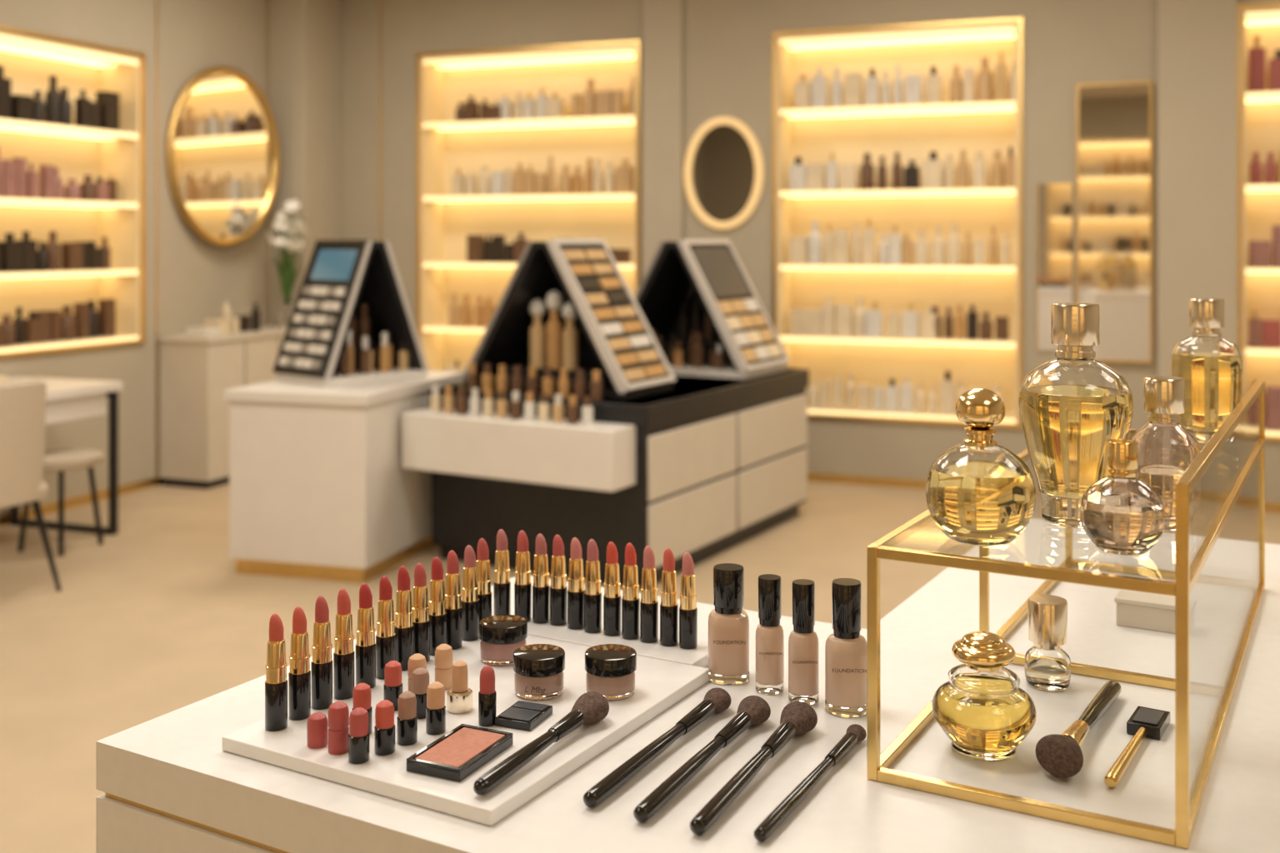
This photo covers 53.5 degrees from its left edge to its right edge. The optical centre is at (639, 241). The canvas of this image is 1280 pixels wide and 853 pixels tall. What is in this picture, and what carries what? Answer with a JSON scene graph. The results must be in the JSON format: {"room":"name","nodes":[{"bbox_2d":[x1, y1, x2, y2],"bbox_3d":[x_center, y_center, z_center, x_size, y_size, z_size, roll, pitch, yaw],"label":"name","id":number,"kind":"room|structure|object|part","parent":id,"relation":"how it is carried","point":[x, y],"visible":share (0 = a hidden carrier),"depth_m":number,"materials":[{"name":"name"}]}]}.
{"room":"shop","nodes":[
{"label":"shop","id":0,"kind":"room"},
{"bbox_2d":[0,0,268,514],"bbox_3d":[-4.210,-0.175,4.979,0.350,3.350,9.950,0,0,20],"label":"wall","id":1,"kind":"structure","parent":0,"point":[196,276],"depth_m":7.78,"materials":[{"name":"beige paint"}]},
{"bbox_2d":[0,25,144,359],"bbox_3d":[-3.423,-0.262,7.014,0.340,1.755,1.559,0,0,20],"label":"display shelf","id":2,"kind":"object","parent":1,"relation":"attached to","point":[28,58],"depth_m":7.38,"materials":[{"name":"beige wood"}]},
{"bbox_3d":[-3.374,-0.195,7.072,0.146,1.516,1.258,0,0,20],"label":"cosmetics on the shelf","id":3,"kind":"part","parent":2,"relation":"part of","materials":[{"name":"black plastic"}]},
{"bbox_2d":[0,476,163,526],"bbox_3d":[-4.181,1.472,4.540,0.019,0.055,9.150,0,0,20],"label":"baseboard","id":4,"kind":"structure","parent":1,"relation":"attached to","point":[52,507],"depth_m":7.25,"materials":[{"name":"gold metal"}]},
{"bbox_2d":[155,0,267,477],"bbox_3d":[-2.778,-0.200,8.306,0.006,3.300,1.087,0,0,21],"label":"trim","id":5,"kind":"structure","parent":1,"relation":"attached to","point":[156,0],"depth_m":7.80,"materials":[{"name":"beige paint"}]},
{"bbox_2d":[165,66,280,245],"bbox_3d":[-2.696,-0.556,8.280,0.039,1.166,0.956,0,0,29],"label":"oval mirror","id":6,"kind":"object","parent":1,"relation":"attached to","point":[222,152],"visible":1,"depth_m":8.26,"materials":[{"name":"gold metal"}]},
{"bbox_2d":[268,0,341,325],"bbox_3d":[-2.366,-0.175,8.987,0.300,3.350,0.450,0,0,20],"label":"wall column","id":7,"kind":"structure","parent":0,"point":[305,36],"depth_m":8.80,"materials":[{"name":"beige paint"}]},
{"bbox_2d":[0,481,1279,852],"bbox_3d":[0.064,1.550,3.275,9.550,0.100,10.150,0,0,20],"label":"floor","id":8,"kind":"structure","parent":0,"point":[156,619],"depth_m":5.29,"materials":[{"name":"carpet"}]},
{"bbox_2d":[0,378,61,591],"bbox_3d":[-2.791,1.036,5.319,0.549,0.932,0.567,0,0,20],"label":"upholstered chair","id":9,"kind":"object","parent":8,"relation":"on","point":[22,402],"visible":1,"depth_m":5.24,"materials":[{"name":"beige fabric"}]},
{"bbox_2d":[17,449,104,556],"bbox_3d":[-2.834,1.270,6.220,0.393,0.464,0.393,0,0,20],"label":"round stool","id":10,"kind":"object","parent":8,"relation":"on","point":[60,461],"visible":0.68,"depth_m":6.14,"materials":[{"name":"beige fabric"}]},
{"bbox_2d":[9,376,122,534],"bbox_3d":[-3.340,1.110,5.737,0.710,0.780,1.980,0,0,20],"label":"table","id":11,"kind":"object","parent":8,"relation":"on","point":[67,399],"visible":0.73,"depth_m":6.49,"materials":[{"name":"white paint"}]},
{"bbox_2d":[158,325,286,489],"bbox_3d":[-2.593,1.040,8.223,0.380,0.920,1.060,0,0,20],"label":"storage cabinet","id":12,"kind":"object","parent":8,"relation":"on","point":[195,372],"visible":0.6,"depth_m":7.76,"materials":[{"name":"beige paint"}]},
{"bbox_2d":[185,300,260,336],"bbox_3d":[-2.613,0.479,8.027,0.170,0.200,0.579,0,0,20],"label":"toiletry bottles","id":13,"kind":"object","parent":12,"relation":"on","point":[227,324],"visible":1,"depth_m":8.02,"materials":[{"name":"beige plastic"}]},
{"bbox_2d":[266,199,309,329],"bbox_3d":[-2.356,0.148,8.494,0.265,0.863,0.289,0,0,-29],"label":"flowers","id":14,"kind":"object","parent":12,"relation":"on","point":[282,227],"visible":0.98,"depth_m":8.45,"materials":[{"name":"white plant"}]},
{"bbox_2d":[223,370,464,583],"bbox_3d":[-1.389,1.085,6.124,0.720,0.830,1.040,0,0,16],"label":"display counter","id":15,"kind":"object","parent":8,"relation":"on","point":[320,489],"visible":0.77,"depth_m":5.67,"materials":[{"name":"paint"}]},
{"bbox_2d":[272,240,428,386],"bbox_3d":[-1.408,0.330,6.203,0.408,0.678,0.624,0,0,41],"label":"display","id":16,"kind":"object","parent":15,"relation":"on","point":[341,276],"visible":0.98,"depth_m":6.12,"materials":[{"name":"white paint"}]},
{"bbox_2d":[340,304,408,375],"bbox_3d":[-1.364,0.451,6.186,0.211,0.364,0.454,0,0,41],"label":"foundation testers","id":17,"kind":"object","parent":16,"relation":"on","point":[347,358],"visible":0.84,"depth_m":6.18,"materials":[{"name":"brown glass"}]},
{"bbox_2d":[401,368,809,589],"bbox_3d":[-0.082,1.100,6.405,1.185,0.800,2.010,0,0,30],"label":"display counter","id":18,"kind":"object","parent":8,"relation":"on","point":[701,467],"visible":0.88,"depth_m":5.73,"materials":[{"name":"beige paint"}]},
{"bbox_2d":[430,385,593,425],"bbox_3d":[-0.583,0.725,5.650,0.873,0.120,0.047,0,0,30],"label":"foundation testers","id":19,"kind":"object","parent":18,"relation":"on","point":[448,400],"visible":1,"depth_m":5.62,"materials":[{"name":"beige glass"}]},
{"bbox_2d":[467,363,602,400],"bbox_3d":[-0.488,0.634,5.780,0.732,0.130,0.051,0,0,30],"label":"foundation testers","id":20,"kind":"object","parent":18,"relation":"on","point":[596,385],"visible":0.93,"depth_m":5.76,"materials":[{"name":"brown glass"}]},
{"bbox_2d":[460,239,675,399],"bbox_3d":[-0.342,0.343,6.020,0.923,0.711,0.458,0,0,30],"label":"display","id":21,"kind":"object","parent":18,"relation":"on","point":[616,340],"visible":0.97,"depth_m":5.93,"materials":[{"name":"white paint"}]},
{"bbox_2d":[529,290,578,369],"bbox_3d":[-0.407,0.414,5.998,0.265,0.367,0.078,0,0,30],"label":"bottles","id":22,"kind":"object","parent":21,"relation":"on","point":[562,345],"visible":0.93,"depth_m":5.97,"materials":[{"name":"beige plastic"}]},
{"bbox_2d":[634,239,789,379],"bbox_3d":[0.307,0.344,6.893,0.863,0.711,0.558,0,0,30],"label":"display","id":23,"kind":"object","parent":18,"relation":"on","point":[709,272],"visible":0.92,"depth_m":6.78,"materials":[{"name":"white paint"}]},
{"bbox_2d":[650,300,724,369],"bbox_3d":[0.276,0.486,6.854,0.524,0.354,0.326,0,0,30],"label":"foundation testers","id":24,"kind":"object","parent":23,"relation":"on","point":[696,352],"visible":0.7,"depth_m":6.74,"materials":[{"name":"brown glass"}]},
{"bbox_2d":[95,518,1279,852],"bbox_3d":[0.829,1.000,1.355,2.300,1.000,1.510,0,0,30],"label":"countertop","id":25,"kind":"structure","parent":8,"relation":"on","point":[168,783],"depth_m":1.20,"materials":[{"name":"white stone"}]},
{"bbox_2d":[221,635,709,826],"bbox_3d":[-0.165,0.493,1.346,0.327,0.014,0.417,0,0,30],"label":"display tray","id":26,"kind":"object","parent":25,"relation":"on","point":[659,684],"visible":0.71,"depth_m":1.24,"materials":[{"name":"plastic"}]},
{"bbox_2d":[265,613,287,731],"bbox_3d":[-0.363,0.429,1.270,0.022,0.114,0.022,0,0,6],"label":"lipstick","id":27,"kind":"object","parent":26,"relation":"on","point":[276,682],"visible":1,"depth_m":1.26,"materials":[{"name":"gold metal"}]},
{"bbox_2d":[288,606,310,720],"bbox_3d":[-0.348,0.429,1.299,0.022,0.112,0.022,0,0,9],"label":"lipstick","id":28,"kind":"object","parent":26,"relation":"on","point":[299,674],"visible":0.98,"depth_m":1.29,"materials":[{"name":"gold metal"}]},
{"bbox_2d":[307,712,327,748],"bbox_3d":[-0.311,0.470,1.227,0.020,0.031,0.020,0,0,30],"label":"sample","id":29,"kind":"object","parent":26,"relation":"on","point":[317,722],"depth_m":1.22,"materials":[{"name":"wax"}]},
{"bbox_2d":[310,595,332,709],"bbox_3d":[-0.333,0.428,1.329,0.022,0.115,0.022,0,0,17],"label":"lipstick","id":30,"kind":"object","parent":26,"relation":"on","point":[322,662],"visible":0.99,"depth_m":1.32,"materials":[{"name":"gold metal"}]},
{"bbox_2d":[328,701,349,754],"bbox_3d":[-0.287,0.462,1.212,0.020,0.047,0.020,0,0,30],"label":"sample","id":31,"kind":"object","parent":26,"relation":"on","point":[338,712],"visible":0.98,"depth_m":1.20,"materials":[{"name":"wax"}]},
{"bbox_2d":[333,588,354,699],"bbox_3d":[-0.316,0.428,1.357,0.022,0.115,0.022,0,0,-2],"label":"lipstick","id":32,"kind":"object","parent":26,"relation":"on","point":[343,654],"visible":0.98,"depth_m":1.35,"materials":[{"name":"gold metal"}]},
{"bbox_2d":[348,707,369,764],"bbox_3d":[-0.263,0.461,1.190,0.020,0.049,0.020,0,0,30],"label":"lipstick","id":33,"kind":"object","parent":26,"relation":"on","point":[358,736],"visible":1,"depth_m":1.18,"materials":[{"name":"black plastic"}]},
{"bbox_2d":[351,683,372,734],"bbox_3d":[-0.275,0.461,1.256,0.020,0.049,0.020,0,0,30],"label":"sample","id":34,"kind":"object","parent":26,"relation":"on","point":[362,694],"visible":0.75,"depth_m":1.25,"materials":[{"name":"red wax"}]},
{"bbox_2d":[355,583,375,688],"bbox_3d":[-0.300,0.429,1.388,0.022,0.113,0.022,0,0,1],"label":"lipstick","id":35,"kind":"object","parent":26,"relation":"on","point":[365,647],"visible":0.95,"depth_m":1.38,"materials":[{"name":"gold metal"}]},
{"bbox_2d":[374,700,394,755],"bbox_3d":[-0.243,0.461,1.209,0.020,0.049,0.020,0,0,30],"label":"sample","id":36,"kind":"object","parent":26,"relation":"on","point":[384,728],"visible":1,"depth_m":1.20,"materials":[{"name":"wax"}]},
{"bbox_2d":[375,575,395,679],"bbox_3d":[-0.284,0.429,1.419,0.022,0.112,0.022,0,0,-17],"label":"lipstick","id":37,"kind":"object","parent":26,"relation":"on","point":[386,636],"visible":0.97,"depth_m":1.41,"materials":[{"name":"gold metal"}]},
{"bbox_2d":[383,660,402,710],"bbox_3d":[-0.257,0.461,1.323,0.020,0.049,0.020,0,0,30],"label":"sample","id":38,"kind":"object","parent":26,"relation":"on","point":[392,687],"depth_m":1.32,"materials":[{"name":"wax"}]},
{"bbox_2d":[395,565,413,670],"bbox_3d":[-0.269,0.428,1.448,0.022,0.116,0.022,0,0,-25],"label":"lipstick","id":39,"kind":"object","parent":26,"relation":"on","point":[403,613],"visible":0.91,"depth_m":1.44,"materials":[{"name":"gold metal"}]},
{"bbox_2d":[396,691,417,745],"bbox_3d":[-0.226,0.461,1.233,0.020,0.049,0.020,0,0,30],"label":"sample","id":40,"kind":"object","parent":26,"relation":"on","point":[407,720],"visible":1,"depth_m":1.23,"materials":[{"name":"black plastic"}]},
{"bbox_2d":[407,653,426,692],"bbox_3d":[-0.237,0.462,1.352,0.020,0.047,0.020,0,0,30],"label":"sample","id":41,"kind":"object","parent":26,"relation":"on","point":[416,661],"visible":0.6,"depth_m":1.35,"materials":[{"name":"beige wax"}]},
{"bbox_2d":[411,667,429,719],"bbox_3d":[-0.225,0.461,1.302,0.020,0.049,0.020,0,0,30],"label":"sample","id":42,"kind":"object","parent":26,"relation":"on","point":[420,677],"visible":0.76,"depth_m":1.29,"materials":[{"name":"brown wax"}]},
{"bbox_2d":[412,563,429,662],"bbox_3d":[-0.255,0.429,1.473,0.022,0.113,0.022,0,0,13],"label":"lipstick","id":43,"kind":"object","parent":26,"relation":"on","point":[421,622],"visible":0.89,"depth_m":1.47,"materials":[{"name":"gold metal"}]},
{"bbox_2d":[425,681,445,734],"bbox_3d":[-0.202,0.461,1.260,0.020,0.049,0.020,0,0,30],"label":"sample","id":44,"kind":"object","parent":26,"relation":"on","point":[436,707],"visible":1,"depth_m":1.25,"materials":[{"name":"beige plastic"}]},
{"bbox_2d":[428,556,446,655],"bbox_3d":[-0.239,0.429,1.500,0.022,0.114,0.022,0,0,-5],"label":"lipstick","id":45,"kind":"object","parent":26,"relation":"on","point":[437,614],"visible":0.91,"depth_m":1.49,"materials":[{"name":"gold metal"}]},
{"bbox_2d":[435,644,453,689],"bbox_3d":[-0.214,0.462,1.385,0.020,0.047,0.020,0,0,30],"label":"sample","id":46,"kind":"object","parent":26,"relation":"on","point":[443,652],"visible":0.84,"depth_m":1.38,"materials":[{"name":"beige wax"}]},
{"bbox_2d":[445,550,462,649],"bbox_3d":[-0.224,0.428,1.522,0.022,0.116,0.022,0,0,18],"label":"lipstick","id":47,"kind":"object","parent":26,"relation":"on","point":[452,586],"visible":0.93,"depth_m":1.51,"materials":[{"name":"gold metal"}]},
{"bbox_2d":[446,660,472,714],"bbox_3d":[-0.187,0.460,1.319,0.026,0.051,0.026,0,0,30],"label":"lipstick","id":48,"kind":"object","parent":26,"relation":"on","point":[459,698],"visible":1,"depth_m":1.31,"materials":[{"name":"beige metal"}]},
{"bbox_2d":[406,724,513,782],"bbox_3d":[-0.168,0.480,1.196,0.058,0.012,0.094,0,0,25],"label":"blush compact","id":49,"kind":"object","parent":26,"relation":"on","point":[455,756],"visible":1,"depth_m":1.18,"materials":[{"name":"pink"}]},
{"bbox_2d":[461,545,479,641],"bbox_3d":[-0.208,0.428,1.554,0.022,0.114,0.022,0,0,-16],"label":"lipstick","id":50,"kind":"object","parent":26,"relation":"on","point":[470,601],"visible":0.95,"depth_m":1.55,"materials":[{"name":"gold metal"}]},
{"bbox_2d":[475,538,491,622],"bbox_3d":[-0.196,0.428,1.586,0.022,0.116,0.022,0,0,-24],"label":"lipstick","id":51,"kind":"object","parent":26,"relation":"on","point":[482,563],"visible":0.82,"depth_m":1.58,"materials":[{"name":"gold metal"}]},
{"bbox_2d":[478,665,496,726],"bbox_3d":[-0.154,0.456,1.280,0.018,0.059,0.018,0,0,30],"label":"sample","id":52,"kind":"object","parent":26,"relation":"on","point":[487,694],"visible":1,"depth_m":1.27,"materials":[{"name":"black plastic"}]},
{"bbox_2d":[479,615,527,665],"bbox_3d":[-0.159,0.463,1.477,0.056,0.045,0.056,0,0,30],"label":"jar","id":53,"kind":"object","parent":26,"relation":"on","point":[500,636],"visible":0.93,"depth_m":1.46,"materials":[{"name":"clear glass"}]},
{"bbox_2d":[495,700,552,731],"bbox_3d":[-0.118,0.481,1.291,0.040,0.010,0.052,0,0,22],"label":"eyeshadow compact","id":54,"kind":"object","parent":26,"relation":"on","point":[525,716],"visible":1,"depth_m":1.28,"materials":[{"name":"black plastic"}]},
{"bbox_2d":[513,644,564,699],"bbox_3d":[-0.109,0.463,1.367,0.056,0.045,0.057,0,0,30],"label":"jar","id":55,"kind":"object","parent":26,"relation":"on","point":[538,669],"visible":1,"depth_m":1.35,"materials":[{"name":"clear glass"}]},
{"bbox_2d":[473,691,609,795],"bbox_3d":[-0.090,0.474,1.205,0.038,0.027,0.224,0,2,27],"label":"makeup brush","id":56,"kind":"object","parent":26,"relation":"on","point":[591,707],"visible":1,"depth_m":1.21,"materials":[{"name":"black plastic"}]},
{"bbox_2d":[585,644,636,700],"bbox_3d":[-0.032,0.463,1.367,0.056,0.045,0.056,0,0,30],"label":"jar","id":57,"kind":"object","parent":26,"relation":"on","point":[610,669],"visible":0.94,"depth_m":1.35,"materials":[{"name":"clear glass"}]},
{"bbox_2d":[491,605,708,667],"bbox_3d":[-0.054,0.493,1.581,0.318,0.014,0.095,0,0,30],"label":"display tray","id":58,"kind":"object","parent":25,"relation":"on","point":[698,657],"visible":0.27,"depth_m":1.54,"materials":[{"name":"plastic"}]},
{"bbox_2d":[493,529,510,615],"bbox_3d":[-0.178,0.428,1.637,0.022,0.115,0.022,0,0,12],"label":"lipstick","id":59,"kind":"object","parent":58,"relation":"on","point":[502,584],"visible":0.94,"depth_m":1.63,"materials":[{"name":"gold metal"}]},
{"bbox_2d":[514,530,531,621],"bbox_3d":[-0.150,0.428,1.631,0.022,0.115,0.022,0,0,24],"label":"lipstick","id":60,"kind":"object","parent":58,"relation":"on","point":[522,585],"visible":0.94,"depth_m":1.62,"materials":[{"name":"gold metal"}]},
{"bbox_2d":[532,534,549,624],"bbox_3d":[-0.127,0.430,1.624,0.022,0.112,0.022,0,0,18],"label":"lipstick","id":61,"kind":"object","parent":58,"relation":"on","point":[541,587],"visible":1,"depth_m":1.62,"materials":[{"name":"gold metal"}]},
{"bbox_2d":[550,535,567,625],"bbox_3d":[-0.104,0.429,1.616,0.022,0.113,0.022,0,0,12],"label":"lipstick","id":62,"kind":"object","parent":58,"relation":"on","point":[558,589],"visible":1,"depth_m":1.61,"materials":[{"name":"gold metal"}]},
{"bbox_2d":[567,537,584,629],"bbox_3d":[-0.080,0.429,1.600,0.022,0.113,0.022,0,0,9],"label":"lipstick","id":63,"kind":"object","parent":58,"relation":"on","point":[576,591],"visible":0.98,"depth_m":1.59,"materials":[{"name":"gold metal"}]},
{"bbox_2d":[584,539,601,633],"bbox_3d":[-0.059,0.428,1.586,0.022,0.114,0.022,0,0,10],"label":"lipstick","id":64,"kind":"object","parent":58,"relation":"on","point":[592,594],"visible":1,"depth_m":1.58,"materials":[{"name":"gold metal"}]},
{"bbox_2d":[603,541,620,636],"bbox_3d":[-0.034,0.429,1.574,0.022,0.114,0.022,0,0,23],"label":"lipstick","id":65,"kind":"object","parent":58,"relation":"on","point":[612,597],"visible":1,"depth_m":1.57,"materials":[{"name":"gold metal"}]},
{"bbox_2d":[621,543,639,639],"bbox_3d":[-0.011,0.428,1.560,0.022,0.116,0.022,0,0,-19],"label":"lipstick","id":66,"kind":"object","parent":58,"relation":"on","point":[630,600],"visible":1,"depth_m":1.55,"materials":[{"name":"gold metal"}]},
{"bbox_2d":[640,545,658,643],"bbox_3d":[0.011,0.428,1.547,0.022,0.116,0.022,0,0,2],"label":"lipstick","id":67,"kind":"object","parent":58,"relation":"on","point":[648,603],"visible":1,"depth_m":1.54,"materials":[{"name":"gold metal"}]},
{"bbox_2d":[660,548,678,646],"bbox_3d":[0.035,0.428,1.534,0.022,0.116,0.022,0,0,23],"label":"lipstick","id":68,"kind":"object","parent":58,"relation":"on","point":[668,606],"visible":1,"depth_m":1.53,"materials":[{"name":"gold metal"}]},
{"bbox_2d":[679,552,697,649],"bbox_3d":[0.058,0.429,1.524,0.022,0.113,0.022,0,0,6],"label":"lipstick","id":69,"kind":"object","parent":58,"relation":"on","point":[687,609],"visible":1,"depth_m":1.51,"materials":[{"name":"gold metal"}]},
{"bbox_2d":[583,687,731,808],"bbox_3d":[0.022,0.489,1.241,0.031,0.022,0.287,0,1,28],"label":"makeup brush","id":70,"kind":"object","parent":25,"relation":"on","point":[715,700],"visible":1,"depth_m":1.22,"materials":[{"name":"black plastic"}]},
{"bbox_2d":[633,695,770,823],"bbox_3d":[0.063,0.488,1.211,0.036,0.025,0.281,0,1,27],"label":"makeup brush","id":71,"kind":"object","parent":25,"relation":"on","point":[752,710],"visible":1,"depth_m":1.20,"materials":[{"name":"black plastic"}]},
{"bbox_2d":[708,563,749,684],"bbox_3d":[0.101,0.436,1.455,0.047,0.127,0.047,0,0,2],"label":"bottle","id":72,"kind":"object","parent":25,"relation":"on","point":[728,624],"visible":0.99,"depth_m":1.44,"materials":[{"name":"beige glass"}]},
{"bbox_2d":[690,701,817,835],"bbox_3d":[0.109,0.488,1.188,0.039,0.027,0.282,0,1,27],"label":"makeup brush","id":73,"kind":"object","parent":25,"relation":"on","point":[797,717],"visible":1,"depth_m":1.18,"materials":[{"name":"black plastic"}]},
{"bbox_2d":[755,574,784,694],"bbox_3d":[0.144,0.437,1.415,0.032,0.126,0.032,0,0,2],"label":"bottle","id":74,"kind":"object","parent":25,"relation":"on","point":[769,632],"visible":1,"depth_m":1.40,"materials":[{"name":"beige glass"}]},
{"bbox_2d":[788,579,819,705],"bbox_3d":[0.178,0.435,1.383,0.033,0.129,0.033,0,0,2],"label":"bottle","id":75,"kind":"object","parent":25,"relation":"on","point":[803,645],"visible":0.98,"depth_m":1.37,"materials":[{"name":"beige glass"}]},
{"bbox_2d":[753,724,866,842],"bbox_3d":[0.160,0.492,1.166,0.021,0.015,0.261,0,0,28],"label":"makeup brush","id":76,"kind":"object","parent":25,"relation":"on","point":[855,733],"visible":1,"depth_m":1.14,"materials":[{"name":"black plastic"}]},
{"bbox_2d":[825,578,866,717],"bbox_3d":[0.220,0.431,1.354,0.046,0.137,0.046,0,0,2],"label":"bottle","id":77,"kind":"object","parent":25,"relation":"on","point":[845,649],"visible":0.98,"depth_m":1.34,"materials":[{"name":"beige glass"}]},
{"bbox_2d":[931,631,1036,760],"bbox_3d":[0.338,0.442,1.250,0.099,0.114,0.099,0,0,26],"label":"perfume bottle","id":78,"kind":"object","parent":25,"relation":"on","point":[982,708],"visible":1,"depth_m":1.22,"materials":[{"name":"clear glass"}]},
{"bbox_2d":[1024,595,1070,690],"bbox_3d":[0.459,0.451,1.432,0.050,0.096,0.050,0,0,30],"label":"perfume bottle","id":79,"kind":"object","parent":25,"relation":"on","point":[1047,666],"visible":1,"depth_m":1.42,"materials":[{"name":"clear glass"}]},
{"bbox_2d":[866,380,1264,849],"bbox_3d":[0.555,0.349,1.504,0.276,0.300,0.904,0,0,30],"label":"glass display case","id":80,"kind":"object","parent":25,"relation":"on","point":[1218,587],"visible":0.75,"depth_m":1.18,"materials":[{"name":"gold metal"}]},
{"bbox_2d":[925,388,1035,546],"bbox_3d":[0.323,0.211,1.205,0.101,0.144,0.101,0,0,-41],"label":"perfume bottle","id":81,"kind":"object","parent":80,"relation":"in","point":[979,492],"visible":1,"depth_m":1.17,"materials":[{"name":"clear glass"}]},
{"bbox_2d":[1018,302,1133,528],"bbox_3d":[0.439,0.172,1.281,0.109,0.220,0.109,0,0,-19],"label":"perfume bottle","id":82,"kind":"object","parent":80,"relation":"in","point":[1071,404],"visible":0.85,"depth_m":1.25,"materials":[{"name":"clear glass"}]},
{"bbox_2d":[1080,439,1165,555],"bbox_3d":[0.441,0.233,1.163,0.073,0.100,0.073,0,0,30],"label":"perfume bottle","id":83,"kind":"object","parent":80,"relation":"in","point":[1122,514],"visible":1,"depth_m":1.14,"materials":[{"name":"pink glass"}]},
{"bbox_2d":[1131,375,1199,530],"bbox_3d":[0.522,0.209,1.266,0.070,0.148,0.070,0,0,30],"label":"perfume bottle","id":84,"kind":"object","parent":80,"relation":"in","point":[1166,448],"visible":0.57,"depth_m":1.25,"materials":[{"name":"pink glass"}]},
{"bbox_2d":[1170,298,1243,443],"bbox_3d":[0.808,0.182,1.811,0.094,0.202,0.094,0,0,-19],"label":"perfume bottle","id":85,"kind":"object","parent":80,"relation":"in","point":[1211,365],"visible":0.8,"depth_m":1.78,"materials":[{"name":"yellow glass"}]},
{"bbox_2d":[1035,680,1121,778],"bbox_3d":[0.445,0.480,1.287,0.045,0.036,0.270,0,0,28],"label":"brush","id":86,"kind":"object","parent":25,"relation":"on","point":[1061,756],"visible":1,"depth_m":1.19,"materials":[{"name":"gold metal"}]},
{"bbox_2d":[1104,705,1169,788],"bbox_3d":[0.482,0.493,1.242,0.032,0.013,0.200,0,0,33],"label":"spatula","id":87,"kind":"object","parent":25,"relation":"on","point":[1144,722],"visible":1,"depth_m":1.27,"materials":[{"name":"gold metal"}]},
{"bbox_2d":[1114,590,1174,633],"bbox_3d":[0.669,0.482,1.649,0.094,0.036,0.044,0,0,30],"label":"gift box","id":88,"kind":"object","parent":25,"relation":"on","point":[1136,610],"visible":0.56,"depth_m":1.64,"materials":[{"name":"beige cardboard"}]},
{"bbox_2d":[341,0,1279,503],"bbox_3d":[1.849,-0.175,7.840,9.000,3.350,0.350,0,0,20],"label":"wall","id":89,"kind":"structure","parent":0,"point":[727,44],"depth_m":8.07,"materials":[{"name":"paint"}]},
{"bbox_2d":[380,0,381,241],"bbox_3d":[1.661,-0.200,7.721,7.492,3.300,0.004,0,0,20],"label":"trim","id":90,"kind":"structure","parent":89,"relation":"attached to","point":[380,0],"depth_m":9.03,"materials":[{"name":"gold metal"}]},
{"bbox_2d":[416,40,640,384],"bbox_3d":[-0.725,-0.110,8.774,1.668,2.424,0.340,0,0,20],"label":"display shelf","id":91,"kind":"object","parent":89,"relation":"attached to","point":[445,145],"depth_m":8.89,"materials":[{"name":"beige wood"}]},
{"bbox_3d":[-0.697,-0.030,8.737,1.498,2.156,0.143,0,0,20],"label":"cosmetics on the shelf","id":92,"kind":"part","parent":91,"relation":"part of","materials":[{"name":"beige plastic"}]},
{"bbox_2d":[642,0,683,279],"bbox_3d":[0.148,-0.175,8.272,0.270,3.350,0.030,0,0,20],"label":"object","id":93,"kind":"structure","parent":89,"relation":"attached to","point":[662,20],"depth_m":8.26,"materials":[{"name":"beige paint"}]},
{"bbox_2d":[684,116,764,229],"bbox_3d":[0.532,-0.438,8.124,0.524,0.720,0.038,0,0,20],"label":"oval mirror","id":94,"kind":"object","parent":89,"relation":"attached to","point":[723,164],"visible":1,"depth_m":8.13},
{"bbox_2d":[772,17,1022,429],"bbox_3d":[1.603,-0.110,7.904,1.514,2.424,0.340,0,0,20],"label":"display shelf","id":95,"kind":"object","parent":89,"relation":"attached to","point":[914,131],"depth_m":7.95,"materials":[{"name":"beige wood"}]},
{"bbox_3d":[1.619,-0.045,7.873,1.402,2.187,0.135,0,0,20],"label":"cosmetics on the shelf","id":96,"kind":"part","parent":95,"relation":"part of","materials":[{"name":"beige plastic"}]},
{"bbox_2d":[807,472,1279,513],"bbox_3d":[1.926,1.472,7.617,8.700,0.055,0.018,0,0,21],"label":"baseboard","id":97,"kind":"structure","parent":89,"relation":"attached to","point":[1272,507],"depth_m":7.79,"materials":[{"name":"gold metal"}]},
{"bbox_2d":[1036,183,1072,351],"bbox_3d":[2.423,0.150,7.428,0.196,0.980,0.020,0,0,21],"label":"wall mirror","id":98,"kind":"object","parent":89,"relation":"attached to","point":[1054,201],"visible":0.89,"depth_m":7.43,"materials":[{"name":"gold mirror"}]},
{"bbox_2d":[1076,80,1152,363],"bbox_3d":[2.725,-0.110,7.304,0.406,1.604,0.040,0,0,20],"label":"wall mirror","id":99,"kind":"object","parent":89,"relation":"attached to","point":[1114,120],"visible":0.83,"depth_m":7.29,"materials":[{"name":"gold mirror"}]},
{"bbox_2d":[1157,0,1237,451],"bbox_3d":[3.132,-0.175,7.146,0.410,3.350,0.050,0,0,20],"label":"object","id":100,"kind":"structure","parent":89,"relation":"attached to","point":[1197,39],"depth_m":7.13,"materials":[{"name":"beige paint"}]},
{"bbox_2d":[1237,1,1279,441],"bbox_3d":[3.960,-0.110,7.024,1.221,2.424,0.340,0,0,20],"label":"display shelf","id":101,"kind":"object","parent":89,"relation":"attached to","point":[1258,112],"depth_m":7.17,"materials":[{"name":"beige wood"}]},
{"bbox_3d":[3.986,-0.058,6.994,1.149,2.212,0.137,0,0,20],"label":"cosmetics on the shelf","id":102,"kind":"part","parent":101,"relation":"part of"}
]}

